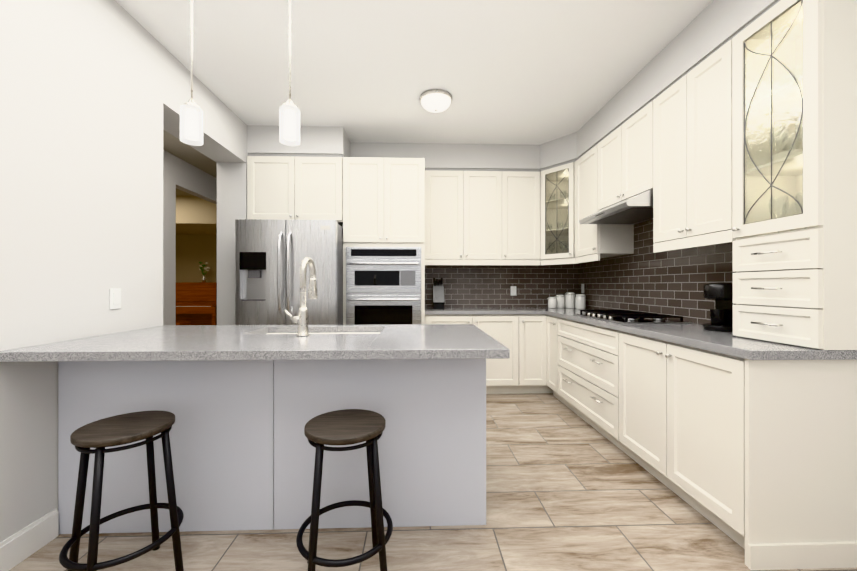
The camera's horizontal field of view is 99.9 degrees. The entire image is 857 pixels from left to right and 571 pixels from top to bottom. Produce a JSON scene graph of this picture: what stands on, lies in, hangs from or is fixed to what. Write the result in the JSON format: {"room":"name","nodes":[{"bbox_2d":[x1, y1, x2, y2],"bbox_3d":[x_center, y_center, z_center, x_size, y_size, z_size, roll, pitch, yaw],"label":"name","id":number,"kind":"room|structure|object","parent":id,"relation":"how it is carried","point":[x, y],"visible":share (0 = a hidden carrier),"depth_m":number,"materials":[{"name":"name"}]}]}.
{"room":"kitchen","nodes":[
{"label":"kitchen","id":0,"kind":"room"},
{"bbox_2d":[0,0,247,541],"bbox_3d":[-1.900,-0.216,1.393,0.290,2.800,6.120,0,0,-2],"label":"wall","id":1,"kind":"structure","parent":0,"point":[95,95],"depth_m":1.81,"materials":[{"name":"white paint"}]},
{"bbox_2d":[0,508,58,570],"bbox_3d":[-1.702,1.118,0.020,0.015,0.130,3.365,0,0,-2],"label":"baseboard","id":2,"kind":"structure","parent":1,"relation":"attached to","point":[19,546],"depth_m":1.57,"materials":[{"name":"white wood"}]},
{"bbox_2d":[110,288,120,308],"bbox_3d":[-1.771,0.074,2.037,0.008,0.116,0.072,0,0,-2],"label":"light switch","id":3,"kind":"object","parent":1,"relation":"attached to","point":[115,298],"visible":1,"depth_m":2.03,"materials":[{"name":"white plastic"}]},
{"bbox_2d":[163,150,216,324],"bbox_3d":[-3.183,-0.215,3.442,0.120,2.800,10.300,0,0,-2],"label":"wall","id":4,"kind":"structure","parent":0,"point":[182,175],"depth_m":4.42,"materials":[{"name":"white paint"}]},
{"bbox_2d":[176,196,216,281],"bbox_3d":[-4.946,-0.213,7.186,3.160,2.800,1.500,0,0,-2],"label":"wall","id":5,"kind":"structure","parent":0,"point":[196,230],"depth_m":6.45,"materials":[{"name":"beige paint"}]},
{"bbox_2d":[115,0,712,195],"bbox_3d":[-2.223,-1.645,3.474,8.600,0.060,10.300,0,0,-2],"label":"ceiling","id":6,"kind":"structure","parent":0,"point":[529,72],"depth_m":2.56,"materials":[{"name":"white paint"}]},
{"bbox_2d":[180,0,202,145],"bbox_3d":[-1.221,-1.177,1.856,0.120,0.876,0.120,0,0,-2],"label":"pendant light","id":7,"kind":"object","parent":6,"relation":"hanging from","point":[191,121],"visible":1,"depth_m":1.83,"materials":[{"name":"white glass"}]},
{"bbox_2d":[279,0,299,145],"bbox_3d":[-0.721,-1.180,1.872,0.120,0.872,0.120,0,0,-2],"label":"pendant light","id":8,"kind":"object","parent":6,"relation":"hanging from","point":[289,122],"visible":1,"depth_m":1.84,"materials":[{"name":"white glass"}]},
{"bbox_2d":[420,89,451,112],"bbox_3d":[0.064,-1.558,3.099,0.280,0.114,0.280,0,0,-2],"label":"ceiling light","id":9,"kind":"object","parent":6,"relation":"attached to","point":[436,100],"visible":1,"depth_m":3.02,"materials":[{"name":"white glass"}]},
{"bbox_2d":[247,0,780,171],"bbox_3d":[0.056,-1.461,2.928,3.720,0.308,2.980,0,0,-2],"label":"soffit","id":10,"kind":"structure","parent":6,"relation":"attached to","point":[712,27],"depth_m":3.63,"materials":[{"name":"white paint"}]},
{"bbox_2d":[9,393,856,570],"bbox_3d":[-2.223,1.215,3.472,8.600,0.060,10.300,0,0,-2],"label":"floor","id":11,"kind":"structure","parent":0,"point":[568,489],"depth_m":1.71,"materials":[{"name":"tile"}]},
{"bbox_2d":[59,410,183,570],"bbox_3d":[-1.196,0.866,1.425,0.416,0.634,0.417,0,0,-2],"label":"stool","id":12,"kind":"object","parent":11,"relation":"on","point":[100,435],"visible":1,"depth_m":1.39,"materials":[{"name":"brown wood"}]},
{"bbox_2d":[176,321,190,324],"bbox_3d":[-4.985,0.942,6.859,0.700,0.490,0.350,0,0,-2],"label":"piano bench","id":13,"kind":"object","parent":11,"relation":"on","point":[183,322],"visible":0.21,"depth_m":6.87,"materials":[{"name":"brown wood"}]},
{"bbox_2d":[176,282,216,324],"bbox_3d":[-5.056,0.563,7.507,1.540,1.250,0.590,0,0,-2],"label":"piano","id":14,"kind":"object","parent":11,"relation":"on","point":[196,303],"visible":0.35,"depth_m":7.45,"materials":[{"name":"brown wood"}]},
{"bbox_2d":[199,262,210,281],"bbox_3d":[-4.756,-0.283,7.634,0.247,0.441,0.198,0,0,-2],"label":"flower vase","id":15,"kind":"object","parent":14,"relation":"on","point":[203,279],"visible":0.98,"depth_m":7.60,"materials":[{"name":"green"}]},
{"bbox_2d":[58,360,485,533],"bbox_3d":[-0.749,0.747,2.077,2.048,0.874,0.665,0,0,-2],"label":"kitchen island","id":16,"kind":"object","parent":11,"relation":"on","point":[244,404],"depth_m":1.75,"materials":[{"name":"grey paint"}]},
{"bbox_2d":[0,332,509,363],"bbox_3d":[-0.714,0.288,1.741,2.096,0.040,0.520,0,0,-2],"label":"island countertop","id":17,"kind":"structure","parent":16,"relation":"on","point":[121,347],"depth_m":1.58,"materials":[{"name":"grey stone"}]},
{"bbox_2d":[284,257,317,335],"bbox_3d":[-0.708,0.055,1.995,0.141,0.426,0.204,0,0,-2],"label":"faucet","id":18,"kind":"object","parent":17,"relation":"on","point":[301,319],"visible":0.98,"depth_m":1.92,"materials":[{"name":"silver metal"}]},
{"bbox_2d":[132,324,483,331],"bbox_3d":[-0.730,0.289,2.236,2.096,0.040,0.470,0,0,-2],"label":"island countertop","id":19,"kind":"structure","parent":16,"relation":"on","point":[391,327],"depth_m":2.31,"materials":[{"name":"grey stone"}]},
{"bbox_2d":[280,328,379,331],"bbox_3d":[-0.661,0.405,2.183,0.772,0.217,0.372,0,0,-2],"label":"sink","id":20,"kind":"object","parent":19,"relation":"in","point":[281,329],"depth_m":2.36,"materials":[{"name":"grey metal"}]},
{"bbox_2d":[235,219,342,324],"bbox_3d":[-1.323,0.280,3.713,0.910,1.770,0.979,0,0,-2],"label":"fridge","id":21,"kind":"object","parent":11,"relation":"on","point":[270,255],"visible":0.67,"depth_m":3.31,"materials":[{"name":"grey metal"}]},
{"bbox_2d":[296,409,392,570],"bbox_3d":[-0.331,0.866,1.443,0.375,0.634,0.375,0,0,-2],"label":"stool","id":22,"kind":"object","parent":11,"relation":"on","point":[346,427],"visible":1,"depth_m":1.36,"materials":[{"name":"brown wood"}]},
{"bbox_2d":[343,157,424,324],"bbox_3d":[-0.465,-0.060,4.007,0.830,2.490,0.778,0,0,-2],"label":"tall cabinet","id":23,"kind":"object","parent":11,"relation":"on","point":[383,202],"visible":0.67,"depth_m":3.66,"materials":[{"name":"white paint"}]},
{"bbox_2d":[346,247,420,324],"bbox_3d":[-0.452,0.105,3.618,0.760,0.990,0.103,0,0,-2],"label":"wall oven","id":24,"kind":"object","parent":23,"relation":"in","point":[383,285],"visible":0.92,"depth_m":3.62,"materials":[{"name":"silver metal"}]},
{"bbox_2d":[425,314,520,393],"bbox_3d":[0.456,0.748,4.127,1.008,0.874,0.575,0,0,-2],"label":"base cabinet","id":25,"kind":"object","parent":11,"relation":"on","point":[503,376],"depth_m":3.86,"materials":[{"name":"white paint"}]},
{"bbox_2d":[425,307,548,314],"bbox_3d":[0.597,0.290,4.125,1.290,0.039,0.595,0,0,-2],"label":"countertop","id":26,"kind":"structure","parent":25,"relation":"on","point":[495,310],"depth_m":3.85,"materials":[{"name":"stone"}]},
{"bbox_2d":[432,278,444,308],"bbox_3d":[0.114,0.090,4.222,0.130,0.358,0.269,0,0,-2],"label":"knife block","id":27,"kind":"object","parent":26,"relation":"on","point":[438,295],"visible":1,"depth_m":4.14,"materials":[{"name":"black plastic"}]},
{"bbox_2d":[521,314,548,393],"bbox_3d":[1.116,0.748,4.149,0.312,0.874,0.575,0,0,-2],"label":"base cabinet","id":28,"kind":"object","parent":11,"relation":"on","point":[522,368],"depth_m":3.87,"materials":[{"name":"white paint"}]},
{"bbox_2d":[546,315,553,395],"bbox_3d":[1.578,0.748,3.733,0.615,0.874,0.326,0,0,-2],"label":"base cabinet","id":29,"kind":"object","parent":11,"relation":"on","point":[549,319],"depth_m":3.77,"materials":[{"name":"white paint"}]},
{"bbox_2d":[554,316,613,443],"bbox_3d":[1.601,0.748,3.032,0.615,0.874,1.077,0,0,-2],"label":"base cabinet","id":30,"kind":"object","parent":11,"relation":"on","point":[583,352],"depth_m":2.97,"materials":[{"name":"white paint"}]},
{"bbox_2d":[614,330,856,569],"bbox_3d":[1.634,0.747,2.006,0.615,0.874,0.977,0,0,-2],"label":"base cabinet","id":31,"kind":"object","parent":11,"relation":"on","point":[756,460],"depth_m":1.52,"materials":[{"name":"white paint"}]},
{"bbox_2d":[545,308,856,359],"bbox_3d":[1.591,0.289,2.971,0.622,0.039,2.967,0,0,-2],"label":"countertop","id":32,"kind":"structure","parent":31,"relation":"on","point":[696,335],"depth_m":1.79,"materials":[{"name":"stone"}]},
{"bbox_2d":[425,262,576,307],"bbox_3d":[0.885,-0.011,4.438,1.890,0.563,0.011,0,0,-2],"label":"backsplash","id":33,"kind":"structure","parent":32,"relation":"on","point":[465,286],"depth_m":4.43,"materials":[{"name":"tile"}]},
{"bbox_2d":[511,286,515,295],"bbox_3d":[1.047,0.066,4.434,0.072,0.116,0.007,0,0,-2],"label":"electrical outlet","id":34,"kind":"object","parent":33,"relation":"attached to","point":[513,290],"visible":1,"depth_m":4.43,"materials":[{"name":"white plastic"}]},
{"bbox_2d":[547,297,556,307],"bbox_3d":[1.476,0.203,4.304,0.113,0.133,0.101,0,0,-2],"label":"canister","id":35,"kind":"object","parent":32,"relation":"on","point":[552,302],"visible":1,"depth_m":4.26,"materials":[{"name":"white ceramic"}]},
{"bbox_2d":[555,295,564,307],"bbox_3d":[1.585,0.191,4.348,0.116,0.158,0.105,0,0,-2],"label":"canister","id":36,"kind":"object","parent":32,"relation":"on","point":[560,301],"visible":0.96,"depth_m":4.30,"materials":[{"name":"white ceramic"}]},
{"bbox_2d":[564,292,574,307],"bbox_3d":[1.695,0.175,4.321,0.124,0.189,0.113,0,0,-2],"label":"canister","id":37,"kind":"object","parent":32,"relation":"on","point":[569,300],"visible":1,"depth_m":4.28,"materials":[{"name":"white ceramic"}]},
{"bbox_2d":[574,294,585,308],"bbox_3d":[1.769,0.185,4.204,0.128,0.168,0.117,0,0,-2],"label":"canister","id":38,"kind":"object","parent":32,"relation":"on","point":[580,301],"visible":1,"depth_m":4.16,"materials":[{"name":"white ceramic"}]},
{"bbox_2d":[574,310,691,323],"bbox_3d":[1.602,0.245,2.928,0.500,0.047,0.780,0,0,-2],"label":"cooktop","id":39,"kind":"object","parent":32,"relation":"in","point":[627,317],"visible":1,"depth_m":2.73,"materials":[{"name":"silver metal"}]},
{"bbox_2d":[577,219,735,323],"bbox_3d":[1.902,-0.207,3.194,0.011,0.953,2.566,0,0,-2],"label":"backsplash","id":40,"kind":"structure","parent":32,"relation":"on","point":[643,278],"depth_m":3.02,"materials":[{"name":"tile"}]},
{"bbox_2d":[703,282,735,331],"bbox_3d":[1.752,0.124,2.152,0.176,0.287,0.176,0,0,-2],"label":"coffee maker","id":41,"kind":"object","parent":32,"relation":"on","point":[721,313],"visible":0.81,"depth_m":2.12,"materials":[{"name":"black plastic"}]},
{"bbox_2d":[732,0,856,349],"bbox_3d":[1.763,-0.519,1.697,0.378,1.574,0.409,0,0,-2],"label":"hutch","id":42,"kind":"object","parent":32,"relation":"on","point":[794,282],"visible":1,"depth_m":1.59,"materials":[{"name":"white paint"}]},
{"bbox_2d":[768,64,806,228],"bbox_3d":[1.796,-0.674,1.727,0.209,0.854,0.302,0,0,-2],"label":"glassware","id":43,"kind":"object","parent":42,"relation":"in","point":[785,153],"depth_m":1.79,"materials":[{"name":"clear glass"}]},
{"bbox_3d":[0.006,-0.214,4.466,3.720,2.800,0.100,0,0,-2],"label":"wall","id":44,"kind":"structure","parent":0,"visible":0},
{"bbox_2d":[247,156,342,226],"bbox_3d":[-1.359,-0.975,3.981,0.950,0.660,0.773,0,0,-2],"label":"upper cabinet","id":45,"kind":"object","parent":44,"relation":"attached to","point":[292,188],"visible":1,"depth_m":3.63,"materials":[{"name":"white paint"}]},
{"bbox_2d":[425,170,504,261],"bbox_3d":[0.389,-0.800,4.247,0.883,1.011,0.336,0,0,-2],"label":"upper cabinet","id":46,"kind":"object","parent":44,"relation":"attached to","point":[482,217],"depth_m":4.09,"materials":[{"name":"white paint"}]},
{"bbox_2d":[505,171,539,261],"bbox_3d":[1.050,-0.800,4.269,0.439,1.011,0.336,0,0,-2],"label":"upper cabinet","id":47,"kind":"object","parent":44,"relation":"attached to","point":[522,188],"depth_m":4.11,"materials":[{"name":"white paint"}]},
{"bbox_2d":[540,162,606,264],"bbox_3d":[1.575,-0.767,4.120,0.595,1.075,0.685,0,0,-2],"label":"upper cabinet","id":48,"kind":"object","parent":44,"relation":"attached to","point":[554,181],"visible":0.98,"depth_m":4.06,"materials":[{"name":"white paint"}]},
{"bbox_2d":[546,191,568,251],"bbox_3d":[1.581,-0.705,4.212,0.323,0.784,0.303,0,0,-2],"label":"glassware","id":49,"kind":"object","parent":48,"relation":"in","point":[565,245],"depth_m":4.26,"materials":[{"name":"clear glass"}]},
{"bbox_3d":[2.013,-0.216,1.520,0.100,2.800,6.120,0,0,-2],"label":"wall","id":50,"kind":"structure","parent":0,"visible":0},
{"bbox_2d":[575,146,633,258],"bbox_3d":[1.719,-0.800,3.548,0.346,1.011,0.467,0,0,-2],"label":"upper cabinet","id":51,"kind":"object","parent":50,"relation":"attached to","point":[592,241],"depth_m":3.44,"materials":[{"name":"white paint"}]},
{"bbox_2d":[595,102,650,210],"bbox_3d":[1.739,-0.995,2.926,0.346,0.621,0.773,0,0,-2],"label":"upper cabinet","id":52,"kind":"object","parent":50,"relation":"attached to","point":[623,158],"depth_m":2.88,"materials":[{"name":"white paint"}]},
{"bbox_2d":[579,189,652,224],"bbox_3d":[1.643,-0.620,2.924,0.520,0.126,0.750,0,0,-2],"label":"range hood","id":53,"kind":"object","parent":52,"relation":"attached to","point":[636,209],"visible":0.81,"depth_m":2.82,"materials":[{"name":"silver metal"}]},
{"bbox_2d":[651,39,735,246],"bbox_3d":[1.762,-0.801,2.222,0.346,1.011,0.633,0,0,-2],"label":"upper cabinet","id":54,"kind":"object","parent":50,"relation":"attached to","point":[672,146],"depth_m":2.15,"materials":[{"name":"white paint"}]}
]}

